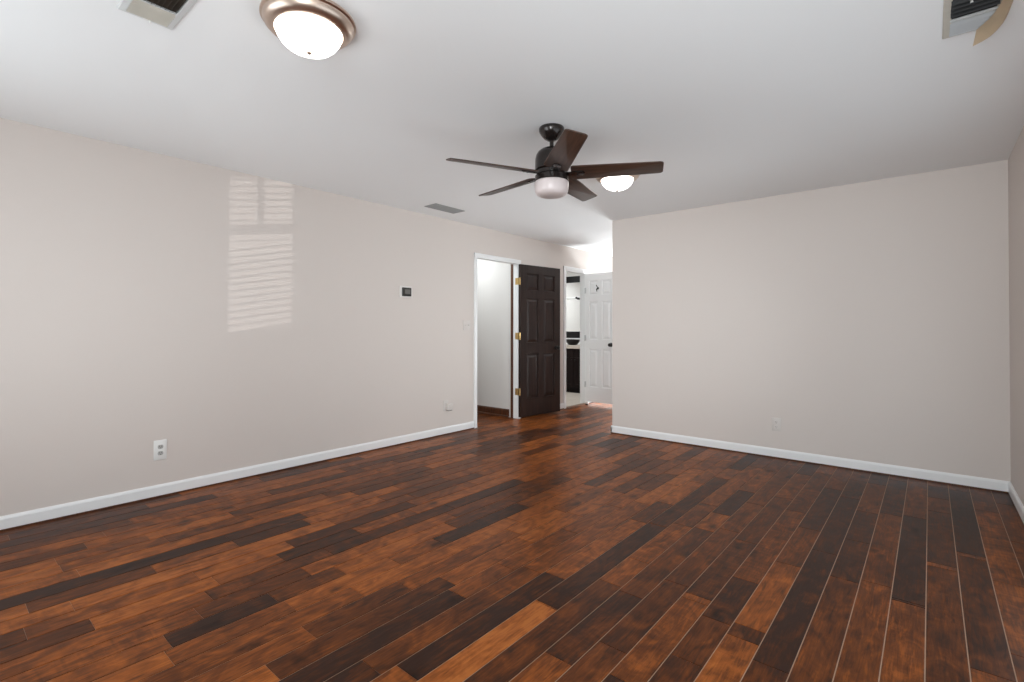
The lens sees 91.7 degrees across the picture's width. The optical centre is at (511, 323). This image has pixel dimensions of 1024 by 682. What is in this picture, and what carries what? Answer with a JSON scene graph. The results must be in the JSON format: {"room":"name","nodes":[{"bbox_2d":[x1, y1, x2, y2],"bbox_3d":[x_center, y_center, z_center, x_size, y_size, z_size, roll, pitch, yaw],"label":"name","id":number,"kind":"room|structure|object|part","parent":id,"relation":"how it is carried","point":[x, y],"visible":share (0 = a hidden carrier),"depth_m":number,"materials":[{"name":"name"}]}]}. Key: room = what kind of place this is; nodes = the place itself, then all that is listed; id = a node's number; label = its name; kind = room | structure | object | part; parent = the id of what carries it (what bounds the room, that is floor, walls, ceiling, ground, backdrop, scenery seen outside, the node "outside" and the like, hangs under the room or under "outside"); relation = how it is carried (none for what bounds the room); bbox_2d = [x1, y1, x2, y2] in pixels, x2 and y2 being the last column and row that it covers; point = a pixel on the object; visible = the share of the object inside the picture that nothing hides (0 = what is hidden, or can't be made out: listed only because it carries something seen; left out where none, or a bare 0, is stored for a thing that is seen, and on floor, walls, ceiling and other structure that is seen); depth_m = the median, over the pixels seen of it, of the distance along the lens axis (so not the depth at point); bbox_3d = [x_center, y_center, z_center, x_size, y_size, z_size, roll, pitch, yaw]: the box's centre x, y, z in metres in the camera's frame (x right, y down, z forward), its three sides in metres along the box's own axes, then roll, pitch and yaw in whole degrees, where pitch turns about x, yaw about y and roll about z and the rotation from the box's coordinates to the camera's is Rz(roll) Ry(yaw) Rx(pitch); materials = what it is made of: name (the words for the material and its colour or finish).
{"room":"empty living room","nodes":[
{"label":"empty living room","id":0,"kind":"room"},
{"bbox_2d":[0,118,611,515],"bbox_3d":[-0.672,0.032,5.807,0.100,2.440,9.470,0,-1,40],"label":"wall","id":1,"kind":"structure","parent":0,"point":[233,319],"depth_m":3.75,"materials":[{"name":"paint"}]},
{"bbox_2d":[153,439,166,460],"bbox_3d":[-2.501,0.897,3.538,0.009,0.140,0.080,0,-1,40],"label":"wall outlet","id":2,"kind":"object","parent":1,"relation":"attached to","point":[160,446],"visible":1,"depth_m":3.54,"materials":[{"name":"white plastic"}]},
{"bbox_2d":[0,402,592,531],"bbox_3d":[-0.597,1.209,5.797,0.014,0.086,9.370,0,-1,40],"label":"baseboard","id":3,"kind":"structure","parent":1,"relation":"attached to","point":[12,521],"depth_m":3.71,"materials":[{"name":"white paint"}]},
{"bbox_2d":[400,286,411,297],"bbox_3d":[-1.103,-0.332,5.198,0.028,0.124,0.160,0,-1,40],"label":"thermostat","id":4,"kind":"object","parent":1,"relation":"attached to","point":[405,291],"visible":1,"depth_m":5.18,"materials":[{"name":"black"}]},
{"bbox_2d":[443,400,447,410],"bbox_3d":[-0.747,0.925,5.626,0.009,0.118,0.074,0,-1,40],"label":"wall outlet","id":5,"kind":"object","parent":1,"relation":"attached to","point":[445,401],"visible":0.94,"depth_m":5.61,"materials":[{"name":"grey plastic"}]},
{"bbox_2d":[446,403,452,410],"bbox_3d":[-0.709,0.940,5.624,0.052,0.083,0.072,0,-1,40],"label":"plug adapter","id":6,"kind":"object","parent":5,"relation":"attached to","point":[449,406],"visible":1,"depth_m":5.60,"materials":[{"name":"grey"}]},
{"bbox_2d":[474,253,520,427],"bbox_3d":[-0.217,0.197,6.348,0.134,2.122,0.896,0,-1,40],"label":"door frame","id":7,"kind":"structure","parent":1,"relation":"attached to","point":[514,262],"depth_m":6.62,"materials":[{"name":"white paint"}]},
{"bbox_2d":[515,264,559,416],"bbox_3d":[0.382,0.227,6.854,0.790,2.030,0.161,1,-1,-42],"label":"door","id":8,"kind":"structure","parent":1,"relation":"in","point":[538,336],"depth_m":6.82,"materials":[{"name":"brown wood"}]},
{"bbox_2d":[563,266,588,408],"bbox_3d":[0.959,0.205,7.745,0.128,2.137,0.706,0,-1,40],"label":"door frame","id":9,"kind":"structure","parent":1,"relation":"attached to","point":[582,272],"depth_m":7.95,"materials":[{"name":"white paint"}]},
{"bbox_2d":[566,403,585,407],"bbox_3d":[0.978,1.268,7.718,0.065,0.010,0.582,0,-1,40],"label":"trim","id":10,"kind":"structure","parent":1,"relation":"attached to","point":[581,403],"depth_m":7.70,"materials":[{"name":"white wood"}]},
{"bbox_2d":[584,272,611,403],"bbox_3d":[1.368,0.217,7.716,0.556,2.012,0.161,0,-1,41],"label":"door","id":11,"kind":"structure","parent":1,"relation":"in","point":[598,286],"depth_m":7.71,"materials":[{"name":"white paint"}]},
{"bbox_2d":[477,259,510,416],"bbox_3d":[-0.838,0.048,7.475,2.300,2.440,0.100,0,-1,40],"label":"wall","id":12,"kind":"structure","parent":0,"point":[493,278],"depth_m":6.92,"materials":[{"name":"paint"}]},
{"bbox_2d":[477,405,508,416],"bbox_3d":[-0.866,1.214,7.401,2.140,0.103,0.030,0,-1,40],"label":"baseboard","id":13,"kind":"structure","parent":12,"relation":"attached to","point":[480,409],"depth_m":6.89,"materials":[{"name":"brown wood"}]},
{"bbox_2d":[0,392,1023,681],"bbox_3d":[0.225,1.294,5.041,7.045,0.104,9.470,0,-1,40],"label":"floor","id":14,"kind":"structure","parent":0,"point":[559,546],"depth_m":2.43,"materials":[{"name":"brown wood"}]},
{"bbox_2d":[566,338,579,392],"bbox_3d":[1.027,0.787,9.659,1.530,1.001,0.590,0,-1,40],"label":"bathroom vanity","id":15,"kind":"object","parent":14,"relation":"on","point":[572,351],"visible":0.21,"depth_m":9.22,"materials":[{"name":"black wood"}]},
{"bbox_3d":[1.001,0.544,9.338,0.367,0.140,0.022,0,-1,40],"label":"drawer","id":16,"kind":"part","parent":15,"relation":"part of","materials":[{"name":"black wood"}]},
{"bbox_3d":[1.000,0.901,9.334,0.367,0.545,0.024,0,-1,40],"label":"door","id":17,"kind":"part","parent":15,"relation":"part of","materials":[{"name":"black wood"}]},
{"bbox_2d":[566,344,579,348],"bbox_3d":[1.028,0.436,9.663,1.530,0.059,0.588,0,-1,40],"label":"countertop","id":18,"kind":"structure","parent":15,"relation":"on","point":[577,346],"depth_m":9.21,"materials":[{"name":"stone"}]},
{"bbox_2d":[566,339,579,344],"bbox_3d":[1.161,0.350,9.495,0.300,0.108,0.300,0,-1,40],"label":"vessel basin","id":19,"kind":"object","parent":18,"relation":"in","point":[569,341],"visible":0.88,"depth_m":9.39,"materials":[{"name":"black metal"}]},
{"bbox_3d":[1.288,0.542,9.097,0.367,0.140,0.022,0,-1,40],"label":"drawer","id":20,"kind":"part","parent":15,"relation":"part of","materials":[{"name":"black wood"}]},
{"bbox_3d":[1.287,0.899,9.093,0.367,0.545,0.024,0,-1,40],"label":"door","id":21,"kind":"part","parent":15,"relation":"part of","materials":[{"name":"black wood"}]},
{"bbox_2d":[0,0,1023,256],"bbox_3d":[0.298,-1.254,5.072,7.145,0.120,9.570,0,-1,40],"label":"ceiling","id":22,"kind":"structure","parent":0,"point":[738,100],"depth_m":2.61,"materials":[{"name":"paint"}]},
{"bbox_2d":[117,0,196,29],"bbox_3d":[-1.349,-1.216,1.894,0.320,0.022,0.185,0,-1,40],"label":"ceiling vent","id":23,"kind":"object","parent":22,"relation":"in","point":[167,14],"visible":1,"depth_m":1.93,"materials":[{"name":"white metal"}]},
{"bbox_2d":[259,0,355,58],"bbox_3d":[-0.817,-1.155,2.005,0.360,0.140,0.360,0,-1,40],"label":"ceiling light","id":24,"kind":"object","parent":22,"relation":"attached to","point":[313,29],"visible":1,"depth_m":1.93,"materials":[{"name":"white glass"}]},
{"bbox_3d":[-0.818,-1.136,2.005,0.251,0.086,0.251,0,-1,40],"label":"lamp shade","id":25,"kind":"part","parent":24,"relation":"part of","materials":[{"name":"white glass"}]},
{"bbox_2d":[424,203,463,213],"bbox_3d":[-0.693,-1.187,5.149,0.177,0.013,0.405,0,-1,40],"label":"ceiling vent","id":26,"kind":"object","parent":22,"relation":"in","point":[436,206],"visible":1,"depth_m":5.11,"materials":[{"name":"grey metal"}]},
{"bbox_2d":[446,123,663,200],"bbox_3d":[0.237,-0.999,3.118,1.272,0.427,1.280,0,-1,40],"label":"ceiling fan","id":27,"kind":"object","parent":22,"relation":"hanging from","point":[552,180],"visible":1,"depth_m":2.99,"materials":[{"name":"brown wood"}]},
{"bbox_3d":[-0.114,-0.929,2.921,0.544,0.007,0.150,0,13,-24],"label":"blade","id":28,"kind":"part","parent":27,"relation":"part of","materials":[{"name":"brown wood"}]},
{"bbox_3d":[-0.019,-0.925,3.374,0.150,0.007,0.544,-17,11,-41],"label":"blade","id":29,"kind":"part","parent":27,"relation":"part of","materials":[{"name":"brown wood"}]},
{"bbox_3d":[0.245,-0.833,3.081,0.212,0.093,0.212,0,-1,40],"label":"light glass","id":30,"kind":"part","parent":27,"relation":"part of","materials":[{"name":"white glass"}]},
{"bbox_3d":[0.287,-0.931,2.690,0.150,0.007,0.544,14,-2,-6],"label":"blade","id":31,"kind":"part","parent":27,"relation":"part of","materials":[{"name":"brown wood"}]},
{"bbox_3d":[0.442,-0.924,3.423,0.150,0.007,0.544,-16,-8,29],"label":"blade","id":32,"kind":"part","parent":27,"relation":"part of","materials":[{"name":"brown wood"}]},
{"bbox_3d":[0.631,-0.927,3.001,0.544,0.007,0.150,0,-14,12],"label":"blade","id":33,"kind":"part","parent":27,"relation":"part of","materials":[{"name":"brown wood"}]},
{"bbox_2d":[596,175,638,190],"bbox_3d":[0.844,-1.134,3.991,0.360,0.140,0.360,0,-1,40],"label":"ceiling light","id":34,"kind":"object","parent":22,"relation":"attached to","point":[617,183],"visible":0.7,"depth_m":3.92,"materials":[{"name":"white glass"}]},
{"bbox_3d":[0.844,-1.115,3.991,0.251,0.086,0.251,0,-1,40],"label":"lamp shade","id":35,"kind":"part","parent":34,"relation":"part of","materials":[{"name":"white glass"}]},
{"bbox_2d":[942,0,1002,38],"bbox_3d":[1.793,-1.215,1.929,0.184,0.040,0.360,0,-1,40],"label":"ceiling vent","id":36,"kind":"object","parent":22,"relation":"in","point":[959,16],"visible":0.94,"depth_m":1.95,"materials":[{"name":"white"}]},
{"bbox_2d":[973,0,1012,45],"bbox_3d":[1.865,-1.183,1.910,0.048,0.042,0.363,0,-1,27],"label":"air deflector","id":37,"kind":"object","parent":36,"relation":"attached to","point":[996,20],"visible":1,"depth_m":1.97,"materials":[{"name":"plastic"}]},
{"bbox_2d":[566,272,579,344],"bbox_3d":[1.274,0.075,9.912,2.200,2.440,0.100,0,-1,40],"label":"wall","id":38,"kind":"structure","parent":0,"point":[567,274],"depth_m":9.94,"materials":[{"name":"paint"}]},
{"bbox_2d":[566,276,579,337],"bbox_3d":[1.232,-0.331,9.866,1.480,1.220,0.028,0,-1,40],"label":"wall mirror","id":39,"kind":"object","parent":38,"relation":"attached to","point":[573,282],"visible":0.06,"depth_m":9.88,"materials":[{"name":"black mirror"}]},
{"bbox_2d":[612,160,1010,481],"bbox_3d":[2.685,0.029,5.024,3.242,2.440,0.900,0,-1,40],"label":"wall","id":40,"kind":"structure","parent":0,"point":[870,319],"depth_m":4.34,"materials":[{"name":"paint"}]},
{"bbox_2d":[772,417,780,431],"bbox_3d":[2.452,0.935,4.615,0.078,0.122,0.009,0,-1,40],"label":"wall outlet","id":41,"kind":"object","parent":40,"relation":"attached to","point":[776,422],"visible":1,"depth_m":4.61,"materials":[{"name":"grey plastic"}]},
{"bbox_2d":[611,425,1009,492],"bbox_3d":[2.673,1.206,5.011,3.256,0.086,0.914,0,-1,40],"label":"baseboard","id":42,"kind":"structure","parent":40,"relation":"attached to","point":[879,468],"depth_m":4.33,"materials":[{"name":"white paint"}]},
{"bbox_2d":[1008,126,1023,505],"bbox_3d":[2.962,0.007,2.756,0.100,2.440,9.470,0,-1,40],"label":"wall","id":43,"kind":"structure","parent":0,"point":[1016,158],"depth_m":3.33,"materials":[{"name":"paint"}]},
{"bbox_2d":[1008,482,1023,524],"bbox_3d":[1.783,1.169,1.431,0.014,0.086,5.744,0,-1,40],"label":"baseboard","id":44,"kind":"structure","parent":43,"relation":"attached to","point":[1012,493],"depth_m":3.29,"materials":[{"name":"white paint"}]}
]}

